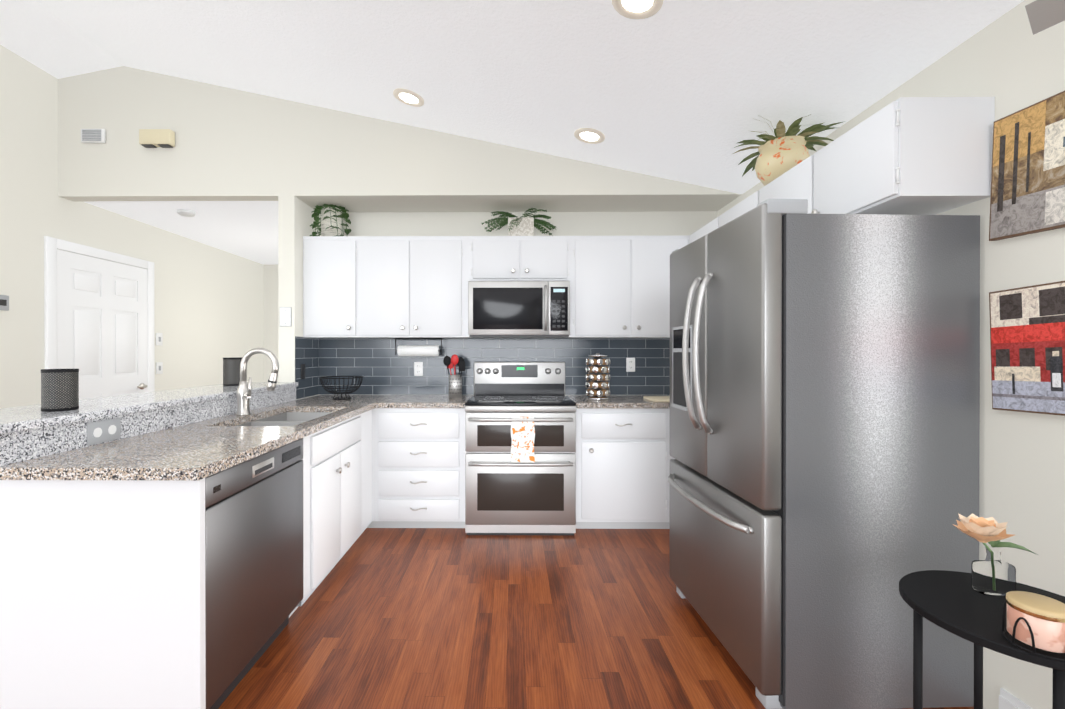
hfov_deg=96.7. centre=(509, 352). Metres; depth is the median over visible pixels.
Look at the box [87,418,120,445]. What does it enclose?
outlet
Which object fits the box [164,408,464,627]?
base cabinet
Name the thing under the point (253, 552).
dishwasher
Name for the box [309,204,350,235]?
potted plant
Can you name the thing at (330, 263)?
upper cabinet
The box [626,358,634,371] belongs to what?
outlet
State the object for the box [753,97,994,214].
upper cabinet
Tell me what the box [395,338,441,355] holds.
paper towel holder
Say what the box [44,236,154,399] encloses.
hall door
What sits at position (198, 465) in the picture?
countertop
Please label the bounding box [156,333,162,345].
switch plate
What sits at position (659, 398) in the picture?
cutting board
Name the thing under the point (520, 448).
range
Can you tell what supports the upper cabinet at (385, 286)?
attached to the wall at (298, 162)
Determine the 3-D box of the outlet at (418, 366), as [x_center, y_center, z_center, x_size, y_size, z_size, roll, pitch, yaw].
[-0.747,0.133,3.901,0.072,0.116,0.010,0,0,1]
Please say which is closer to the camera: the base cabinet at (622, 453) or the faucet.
the faucet
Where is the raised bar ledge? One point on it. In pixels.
(28, 434)
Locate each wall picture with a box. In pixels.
[989,91,1064,240]
[989,281,1064,415]
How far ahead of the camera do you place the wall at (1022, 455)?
1.58 m
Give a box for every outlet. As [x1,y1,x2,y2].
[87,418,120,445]
[301,364,304,378]
[414,362,422,375]
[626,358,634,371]
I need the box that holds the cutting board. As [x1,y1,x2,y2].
[643,396,669,401]
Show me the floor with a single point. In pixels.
(419, 618)
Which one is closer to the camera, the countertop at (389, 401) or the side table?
the side table
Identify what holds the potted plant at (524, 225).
on the upper cabinet at (489, 258)
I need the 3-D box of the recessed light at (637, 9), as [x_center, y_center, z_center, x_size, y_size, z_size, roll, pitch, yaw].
[0.509,-1.399,1.881,0.201,0.050,0.204,0,0,1]
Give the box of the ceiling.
[0,0,1023,263]
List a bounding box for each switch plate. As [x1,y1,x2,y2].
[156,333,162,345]
[156,362,162,373]
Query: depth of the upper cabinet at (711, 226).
3.29 m
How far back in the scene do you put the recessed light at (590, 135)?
3.06 m
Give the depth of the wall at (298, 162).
3.50 m
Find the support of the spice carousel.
on the countertop at (615, 401)
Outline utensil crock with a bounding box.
[443,354,464,397]
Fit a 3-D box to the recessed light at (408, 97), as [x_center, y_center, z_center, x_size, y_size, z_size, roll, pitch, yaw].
[-0.651,-1.650,3.065,0.201,0.050,0.204,0,0,1]
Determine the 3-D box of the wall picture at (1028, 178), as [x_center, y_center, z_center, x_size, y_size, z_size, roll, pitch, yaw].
[1.668,-0.579,1.365,0.026,0.425,0.551,0,0,1]
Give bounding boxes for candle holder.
[41,369,78,411]
[223,357,241,385]
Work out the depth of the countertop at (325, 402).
3.26 m
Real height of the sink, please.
0.161 m
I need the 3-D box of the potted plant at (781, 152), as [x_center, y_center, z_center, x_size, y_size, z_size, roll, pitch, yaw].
[1.412,-1.061,2.503,0.542,0.339,0.563,0,0,1]
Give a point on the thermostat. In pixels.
(4, 302)
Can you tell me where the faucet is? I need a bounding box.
[236,348,278,414]
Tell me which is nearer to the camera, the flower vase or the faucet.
the flower vase
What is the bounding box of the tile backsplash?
[295,336,669,399]
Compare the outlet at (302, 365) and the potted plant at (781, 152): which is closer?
the potted plant at (781, 152)
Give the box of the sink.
[237,412,332,425]
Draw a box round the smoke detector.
[177,209,195,216]
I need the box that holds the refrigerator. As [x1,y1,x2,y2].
[667,199,979,708]
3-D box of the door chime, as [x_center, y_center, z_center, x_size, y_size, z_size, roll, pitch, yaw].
[-2.583,-1.573,3.474,0.230,0.117,0.055,0,0,1]
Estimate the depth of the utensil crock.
3.69 m
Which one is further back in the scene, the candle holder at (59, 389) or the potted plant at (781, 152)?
the potted plant at (781, 152)
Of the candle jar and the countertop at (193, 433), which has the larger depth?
the countertop at (193, 433)
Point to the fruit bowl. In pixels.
(343, 388)
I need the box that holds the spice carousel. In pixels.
[585,353,609,399]
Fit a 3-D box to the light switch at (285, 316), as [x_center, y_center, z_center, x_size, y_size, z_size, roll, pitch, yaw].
[-1.651,-0.266,3.491,0.086,0.142,0.012,0,0,1]
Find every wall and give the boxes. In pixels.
[0,44,295,407]
[124,66,739,399]
[740,0,1064,708]
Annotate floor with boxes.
[218,528,973,708]
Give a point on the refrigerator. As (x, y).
(823, 478)
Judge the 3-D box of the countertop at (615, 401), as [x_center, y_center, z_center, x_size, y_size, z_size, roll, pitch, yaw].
[1.083,0.367,3.594,1.237,0.038,0.601,0,0,1]
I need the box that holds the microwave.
[468,281,569,337]
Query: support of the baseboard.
attached to the wall at (1022, 455)
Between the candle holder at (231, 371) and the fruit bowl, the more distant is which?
the fruit bowl
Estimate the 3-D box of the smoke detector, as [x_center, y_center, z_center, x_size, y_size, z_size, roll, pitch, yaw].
[-2.712,-1.169,3.976,0.130,0.036,0.130,0,0,1]
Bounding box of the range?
[465,362,575,535]
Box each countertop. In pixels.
[32,422,267,479]
[160,395,383,480]
[288,395,371,411]
[372,395,472,407]
[566,395,669,408]
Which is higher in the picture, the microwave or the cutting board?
the microwave
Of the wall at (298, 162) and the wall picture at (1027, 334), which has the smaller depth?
the wall picture at (1027, 334)
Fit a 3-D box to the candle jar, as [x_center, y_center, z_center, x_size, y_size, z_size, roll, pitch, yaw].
[1.187,0.605,1.060,0.117,0.097,0.117,0,0,1]
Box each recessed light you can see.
[393,88,423,106]
[574,128,604,143]
[611,0,663,19]
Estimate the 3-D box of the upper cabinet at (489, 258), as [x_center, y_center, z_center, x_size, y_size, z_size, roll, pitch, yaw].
[0.077,-0.507,3.748,0.792,0.774,0.298,0,0,1]
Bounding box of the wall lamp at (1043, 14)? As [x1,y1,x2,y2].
[1025,0,1064,34]
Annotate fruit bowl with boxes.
[320,376,362,399]
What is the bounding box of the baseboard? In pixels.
[999,688,1032,708]
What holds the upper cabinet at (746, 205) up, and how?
attached to the wall at (1022, 455)
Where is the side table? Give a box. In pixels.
[899,570,1064,708]
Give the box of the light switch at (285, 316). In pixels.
[280,307,291,325]
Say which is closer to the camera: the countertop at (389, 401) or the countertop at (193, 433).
the countertop at (193, 433)
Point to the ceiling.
(686, 90)
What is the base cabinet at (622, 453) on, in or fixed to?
on the floor
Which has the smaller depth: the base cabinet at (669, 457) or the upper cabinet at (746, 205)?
the upper cabinet at (746, 205)
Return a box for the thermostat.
[0,295,8,310]
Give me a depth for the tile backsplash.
3.90 m
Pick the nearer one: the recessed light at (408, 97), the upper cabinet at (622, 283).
the recessed light at (408, 97)
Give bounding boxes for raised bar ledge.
[0,382,319,479]
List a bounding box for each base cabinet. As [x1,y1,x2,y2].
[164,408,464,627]
[576,408,667,528]
[668,409,674,528]
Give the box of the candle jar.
[1001,591,1064,660]
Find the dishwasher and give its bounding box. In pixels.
[205,438,302,708]
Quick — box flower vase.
[953,513,1035,594]
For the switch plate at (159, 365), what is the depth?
4.50 m
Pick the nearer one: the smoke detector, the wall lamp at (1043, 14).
the wall lamp at (1043, 14)
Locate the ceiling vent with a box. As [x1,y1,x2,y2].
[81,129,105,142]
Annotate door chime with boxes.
[139,129,174,147]
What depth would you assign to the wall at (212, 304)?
3.51 m
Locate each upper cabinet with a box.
[303,236,358,337]
[359,236,466,337]
[467,236,574,337]
[575,235,689,337]
[689,218,716,243]
[717,194,752,227]
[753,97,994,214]

